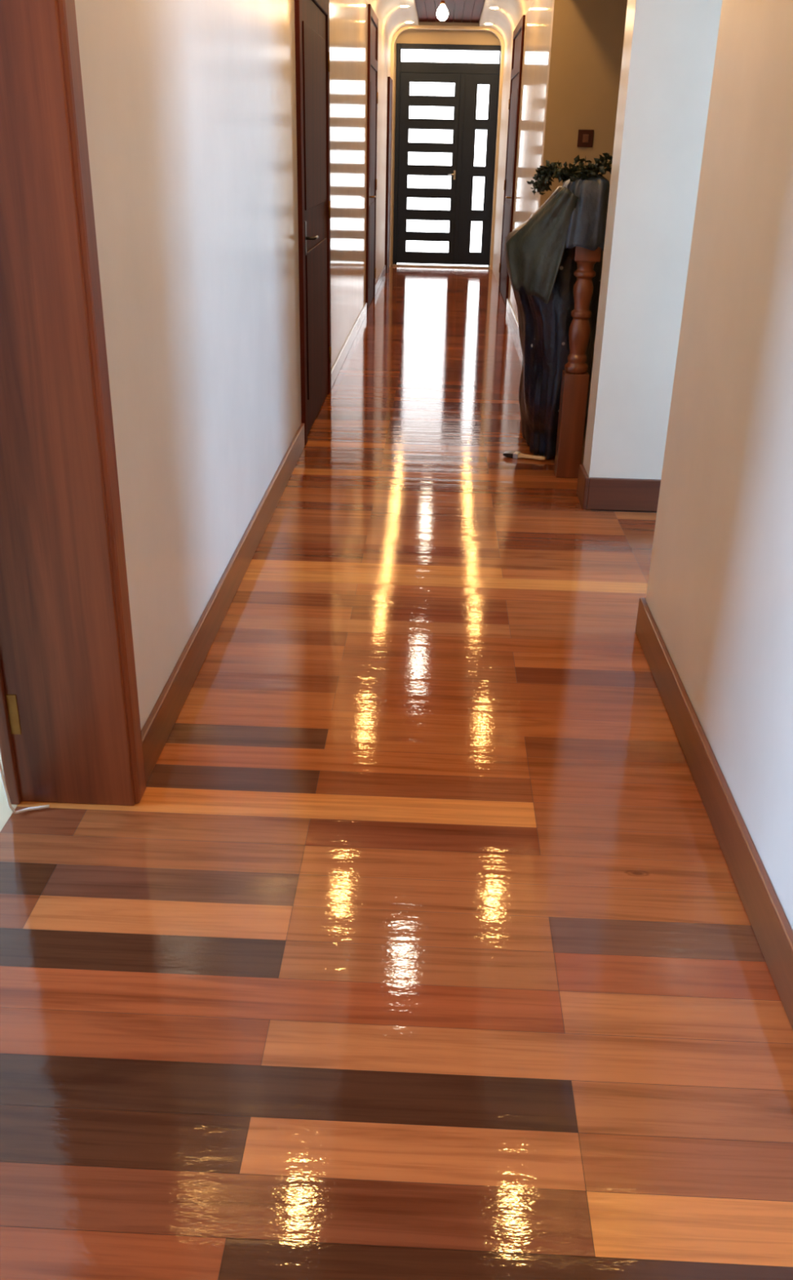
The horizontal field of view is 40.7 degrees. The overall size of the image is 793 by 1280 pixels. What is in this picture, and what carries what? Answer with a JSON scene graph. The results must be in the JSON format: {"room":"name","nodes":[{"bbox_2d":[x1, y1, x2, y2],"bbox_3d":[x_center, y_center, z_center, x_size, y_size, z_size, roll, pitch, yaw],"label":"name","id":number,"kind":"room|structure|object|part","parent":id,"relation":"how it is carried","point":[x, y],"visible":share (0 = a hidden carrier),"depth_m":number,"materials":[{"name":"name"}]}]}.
{"room":"home hallway","nodes":[
{"label":"home hallway","id":0,"kind":"room"},
{"bbox_2d":[74,0,391,730],"bbox_3d":[-0.551,-2.914,6.175,0.260,3.000,16.800,2,25,2],"label":"wall","id":1,"kind":"structure","parent":0,"point":[190,105],"depth_m":3.16,"materials":[{"name":"paint"}]},
{"bbox_2d":[0,0,146,805],"bbox_3d":[-0.751,-0.641,2.130,0.318,2.250,0.080,1,25,-1],"label":"trim","id":2,"kind":"structure","parent":1,"relation":"attached to","point":[67,658],"depth_m":2.22,"materials":[{"name":"brown wood"}]},
{"bbox_2d":[5,694,21,734],"bbox_3d":[-0.900,0.174,2.469,0.052,0.108,0.011,2,25,2],"label":"door hinge","id":3,"kind":"object","parent":2,"relation":"attached to","point":[11,703],"visible":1,"depth_m":2.47,"materials":[{"name":"gold metal"}]},
{"bbox_3d":[-0.623,-0.640,2.135,0.059,2.250,0.072,2,25,2],"label":"casing","id":4,"kind":"part","parent":2,"relation":"part of","materials":[{"name":"brown wood"}]},
{"bbox_2d":[141,422,305,783],"bbox_3d":[-0.561,-0.388,4.129,0.018,0.125,3.325,2,25,2],"label":"baseboard","id":5,"kind":"structure","parent":1,"relation":"attached to","point":[160,722],"depth_m":3.36,"materials":[{"name":"brown wood"}]},
{"bbox_2d":[294,0,331,445],"bbox_3d":[-0.424,-2.484,5.773,0.088,2.560,1.400,2,25,2],"label":"door","id":6,"kind":"structure","parent":1,"relation":"in","point":[312,17],"depth_m":5.70,"materials":[{"name":"brown wood"}]},
{"bbox_3d":[-0.433,-2.053,5.459,0.058,0.160,0.130,2,25,2],"label":"handle","id":7,"kind":"part","parent":6,"relation":"part of","materials":[{"name":"silver metal"}]},
{"bbox_2d":[331,302,367,387],"bbox_3d":[-0.363,-2.413,8.562,0.016,0.100,3.570,2,25,2],"label":"baseboard","id":8,"kind":"structure","parent":1,"relation":"attached to","point":[345,349],"depth_m":8.15,"materials":[{"name":"white wood"}]},
{"bbox_2d":[365,4,378,312],"bbox_3d":[-0.223,-4.546,10.257,0.088,2.560,1.200,2,25,2],"label":"door","id":9,"kind":"structure","parent":1,"relation":"in","point":[373,20],"depth_m":10.13,"materials":[{"name":"brown wood"}]},
{"bbox_2d":[375,265,386,294],"bbox_3d":[-0.191,-4.176,12.393,0.016,0.100,2.330,2,25,2],"label":"baseboard","id":10,"kind":"structure","parent":1,"relation":"attached to","point":[383,273],"depth_m":12.35,"materials":[{"name":"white wood"}]},
{"bbox_2d":[385,76,392,272],"bbox_3d":[-0.099,-5.782,13.374,0.030,2.200,0.700,2,25,2],"label":"trim","id":11,"kind":"structure","parent":1,"relation":"attached to","point":[389,108],"depth_m":13.19,"materials":[{"name":"brown wood"}]},
{"bbox_2d":[389,25,504,269],"bbox_3d":[0.605,-6.218,13.637,1.390,2.800,0.100,2,25,2],"label":"trim","id":12,"kind":"structure","parent":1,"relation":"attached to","point":[401,30],"depth_m":13.26,"materials":[{"name":"paint"}]},
{"bbox_2d":[0,265,792,1279],"bbox_3d":[0.447,-1.499,6.809,7.600,0.060,16.850,2,25,2],"label":"floor","id":13,"kind":"structure","parent":0,"point":[420,941],"depth_m":2.18,"materials":[{"name":"brown wood"}]},
{"bbox_2d":[0,760,49,813],"bbox_3d":[-0.874,0.272,2.469,0.107,0.298,0.018,-13,28,-27],"label":"cable","id":14,"kind":"object","parent":13,"relation":"on","point":[10,806],"visible":1,"depth_m":2.50,"materials":[{"name":"plastic"}]},
{"bbox_2d":[503,451,546,460],"bbox_3d":[0.662,-0.950,5.525,0.220,0.025,0.051,11,26,20],"label":"brush","id":15,"kind":"object","parent":13,"relation":"on","point":[516,455],"visible":1,"depth_m":5.52,"materials":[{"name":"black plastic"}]},
{"bbox_3d":[0.699,-0.943,5.511,0.140,0.020,0.042,11,26,20],"label":"brush handle","id":16,"kind":"part","parent":15,"relation":"part of","materials":[{"name":"brown wood"}]},
{"bbox_2d":[504,173,610,459],"bbox_3d":[0.779,-1.661,5.470,0.511,1.361,1.259,2,25,2],"label":"draped cloth","id":17,"kind":"object","parent":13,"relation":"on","point":[541,267],"visible":0.77,"depth_m":5.06,"materials":[{"name":"grey fabric"}]},
{"bbox_2d":[526,152,613,195],"bbox_3d":[0.784,-2.058,4.730,0.432,0.187,0.199,11,26,20],"label":"garland","id":18,"kind":"object","parent":17,"relation":"on","point":[551,171],"visible":0.98,"depth_m":4.70,"materials":[{"name":"green plant"}]},
{"bbox_3d":[0.794,-2.062,4.731,0.329,0.122,0.077,8,26,15],"label":"stem","id":19,"kind":"part","parent":18,"relation":"part of","materials":[{"name":"green plant"}]},
{"bbox_2d":[562,173,610,251],"bbox_3d":[0.853,-1.959,4.874,0.223,0.318,0.441,2,25,2],"label":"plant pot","id":20,"kind":"object","parent":17,"relation":"attached to","point":[585,202],"depth_m":4.70,"materials":[{"name":"grey fabric"}]},
{"bbox_2d":[531,213,601,478],"bbox_3d":[0.914,-2.027,6.354,0.116,1.300,3.098,2,25,2],"label":"newel post","id":21,"kind":"object","parent":13,"relation":"on","point":[575,375],"visible":0.48,"depth_m":5.03,"materials":[{"name":"brown wood"}]},
{"bbox_3d":[0.852,-1.368,5.017,0.116,1.220,0.116,2,25,2],"label":"newel post","id":22,"kind":"part","parent":21,"relation":"part of","materials":[{"name":"brown wood"}]},
{"bbox_2d":[581,430,586,463],"bbox_3d":[1.829,-0.813,6.727,1.705,1.060,3.320,2,25,2],"label":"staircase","id":23,"kind":"structure","parent":13,"relation":"attached to","point":[584,447],"depth_m":6.39,"materials":[{"name":"brown wood"}]},
{"bbox_2d":[583,0,722,479],"bbox_3d":[2.636,-1.933,4.203,3.510,3.000,0.220,2,25,2],"label":"wall pier","id":24,"kind":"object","parent":13,"relation":"on","point":[669,51],"visible":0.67,"depth_m":4.29,"materials":[{"name":"paint"}]},
{"bbox_2d":[577,463,661,511],"bbox_3d":[2.497,-0.637,4.796,3.328,0.145,0.238,2,25,2],"label":"baseboard","id":25,"kind":"object","parent":24,"relation":"attached to","point":[593,493],"visible":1,"depth_m":4.73,"materials":[{"name":"brown wood"}]},
{"bbox_2d":[391,8,501,265],"bbox_3d":[0.610,-6.445,13.891,1.890,3.000,0.250,2,25,2],"label":"wall","id":26,"kind":"structure","parent":0,"point":[409,36],"depth_m":13.28,"materials":[{"name":"paint"}]},
{"bbox_2d":[392,43,501,268],"bbox_3d":[0.640,-6.202,13.819,1.330,2.620,0.140,2,25,2],"label":"door","id":27,"kind":"structure","parent":26,"relation":"in","point":[447,95],"depth_m":13.78,"materials":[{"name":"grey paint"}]},
{"bbox_3d":[0.412,-5.257,14.286,0.568,0.140,0.010,2,25,2],"label":"glass pane","id":28,"kind":"part","parent":27,"relation":"part of","materials":[{"name":"white glass"}]},
{"bbox_3d":[0.417,-5.488,14.180,0.568,0.148,0.010,2,25,2],"label":"glass pane","id":29,"kind":"part","parent":27,"relation":"part of","materials":[{"name":"white glass"}]},
{"bbox_3d":[0.423,-5.736,14.065,0.568,0.145,0.010,2,25,2],"label":"glass pane","id":30,"kind":"part","parent":27,"relation":"part of","materials":[{"name":"white glass"}]},
{"bbox_3d":[0.428,-5.977,13.954,0.568,0.153,0.010,2,25,2],"label":"glass pane","id":31,"kind":"part","parent":27,"relation":"part of","materials":[{"name":"white glass"}]},
{"bbox_3d":[0.434,-6.226,13.839,0.568,0.150,0.010,2,25,2],"label":"glass pane","id":32,"kind":"part","parent":27,"relation":"part of","materials":[{"name":"white glass"}]},
{"bbox_3d":[0.430,-6.095,13.864,0.592,2.039,0.006,2,25,2],"label":"slot trim","id":33,"kind":"part","parent":27,"relation":"part of","materials":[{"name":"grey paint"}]},
{"bbox_3d":[0.439,-6.467,13.728,0.568,0.157,0.010,2,25,2],"label":"glass pane","id":34,"kind":"part","parent":27,"relation":"part of","materials":[{"name":"white glass"}]},
{"bbox_3d":[0.445,-6.712,13.615,0.568,0.145,0.010,2,25,2],"label":"glass pane","id":35,"kind":"part","parent":27,"relation":"part of","materials":[{"name":"white glass"}]},
{"bbox_3d":[0.450,-6.954,13.504,0.568,0.152,0.010,2,25,2],"label":"glass pane","id":36,"kind":"part","parent":27,"relation":"part of","materials":[{"name":"white glass"}]},
{"bbox_3d":[0.670,-7.288,13.357,1.226,0.136,0.010,2,25,2],"label":"transom pane","id":37,"kind":"part","parent":27,"relation":"part of","materials":[{"name":"white glass"}]},
{"bbox_3d":[0.717,-6.024,13.855,0.095,0.110,0.058,2,25,2],"label":"handle","id":38,"kind":"part","parent":27,"relation":"part of","materials":[{"name":"metal"}]},
{"bbox_3d":[1.058,-5.358,14.211,0.148,0.386,0.010,2,25,2],"label":"glass pane","id":39,"kind":"part","parent":27,"relation":"part of","materials":[{"name":"white glass"}]},
{"bbox_3d":[1.069,-5.840,13.989,0.148,0.403,0.010,2,25,2],"label":"glass pane","id":40,"kind":"part","parent":27,"relation":"part of","materials":[{"name":"white glass"}]},
{"bbox_3d":[1.073,-6.072,13.845,0.172,2.015,0.006,2,25,2],"label":"slot trim","id":41,"kind":"part","parent":27,"relation":"part of","materials":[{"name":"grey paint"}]},
{"bbox_3d":[1.080,-6.329,13.763,0.148,0.428,0.010,2,25,2],"label":"glass pane","id":42,"kind":"part","parent":27,"relation":"part of","materials":[{"name":"white glass"}]},
{"bbox_3d":[1.091,-6.811,13.541,0.148,0.395,0.010,2,25,2],"label":"glass pane","id":43,"kind":"part","parent":27,"relation":"part of","materials":[{"name":"white glass"}]},
{"bbox_2d":[415,0,484,22],"bbox_3d":[0.306,-4.133,5.576,0.736,0.030,16.800,2,25,2],"label":"ceiling panel","id":44,"kind":"object","parent":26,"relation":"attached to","point":[427,11],"depth_m":12.06,"materials":[{"name":"brown wood"}]},
{"bbox_2d":[436,0,448,20],"bbox_3d":[0.466,-6.394,10.808,0.120,0.238,0.120,2,25,2],"label":"pendant lamp","id":45,"kind":"object","parent":44,"relation":"hanging from","point":[442,11],"visible":1,"depth_m":10.79,"materials":[{"name":"white glass"}]},
{"bbox_2d":[366,0,534,48],"bbox_3d":[0.290,-4.093,5.595,1.890,0.540,17.200,2,25,2],"label":"ceiling","id":46,"kind":"structure","parent":0,"point":[392,16],"depth_m":11.43,"materials":[{"name":"paint"}]},
{"bbox_2d":[400,4,411,7],"bbox_3d":[0.078,-6.667,11.251,0.156,0.010,0.156,2,25,2],"label":"recessed light","id":47,"kind":"object","parent":46,"relation":"in","point":[402,6],"visible":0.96,"depth_m":11.22,"materials":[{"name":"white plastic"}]},
{"bbox_2d":[488,6,498,8],"bbox_3d":[1.037,-6.632,11.224,0.156,0.010,0.156,2,25,2],"label":"recessed light","id":48,"kind":"object","parent":46,"relation":"in","point":[491,7],"visible":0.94,"depth_m":11.20,"materials":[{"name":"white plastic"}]},
{"bbox_2d":[492,0,552,320],"bbox_3d":[1.290,-4.935,10.649,0.240,3.000,6.840,2,25,2],"label":"wall","id":49,"kind":"structure","parent":0,"point":[539,16],"depth_m":9.07,"materials":[{"name":"paint"}]},
{"bbox_2d":[498,14,525,307],"bbox_3d":[1.149,-4.811,10.900,0.088,2.560,1.500,2,25,2],"label":"door","id":50,"kind":"structure","parent":49,"relation":"in","point":[519,32],"depth_m":10.73,"materials":[{"name":"brown wood"}]},
{"bbox_2d":[506,298,521,346],"bbox_3d":[1.046,-2.744,9.349,0.016,0.100,2.950,2,25,2],"label":"baseboard","id":51,"kind":"structure","parent":49,"relation":"attached to","point":[514,321],"depth_m":9.63,"materials":[{"name":"white wood"}]},
{"bbox_2d":[537,0,627,347],"bbox_3d":[2.265,-2.707,7.775,2.510,4.600,0.160,2,25,2],"label":"wall","id":52,"kind":"structure","parent":0,"point":[586,45],"depth_m":7.24,"materials":[{"name":"paint"}]},
{"bbox_2d":[577,129,594,147],"bbox_3d":[1.304,-3.458,7.374,0.106,0.110,0.018,2,25,2],"label":"wall switch","id":53,"kind":"object","parent":52,"relation":"attached to","point":[585,137],"visible":1,"depth_m":7.37,"materials":[{"name":"red plastic"}]},
{"bbox_2d":[645,0,792,930],"bbox_3d":[0.882,-0.646,1.327,0.220,3.000,6.220,2,25,2],"label":"wall","id":54,"kind":"structure","parent":0,"point":[720,593],"depth_m":2.47,"materials":[{"name":"paint"}]},
{"bbox_2d":[635,597,792,1029],"bbox_3d":[0.816,0.939,1.319,0.238,0.125,4.878,2,25,2],"label":"baseboard","id":55,"kind":"structure","parent":54,"relation":"attached to","point":[774,932],"depth_m":2.42,"materials":[{"name":"brown wood"}]}
]}

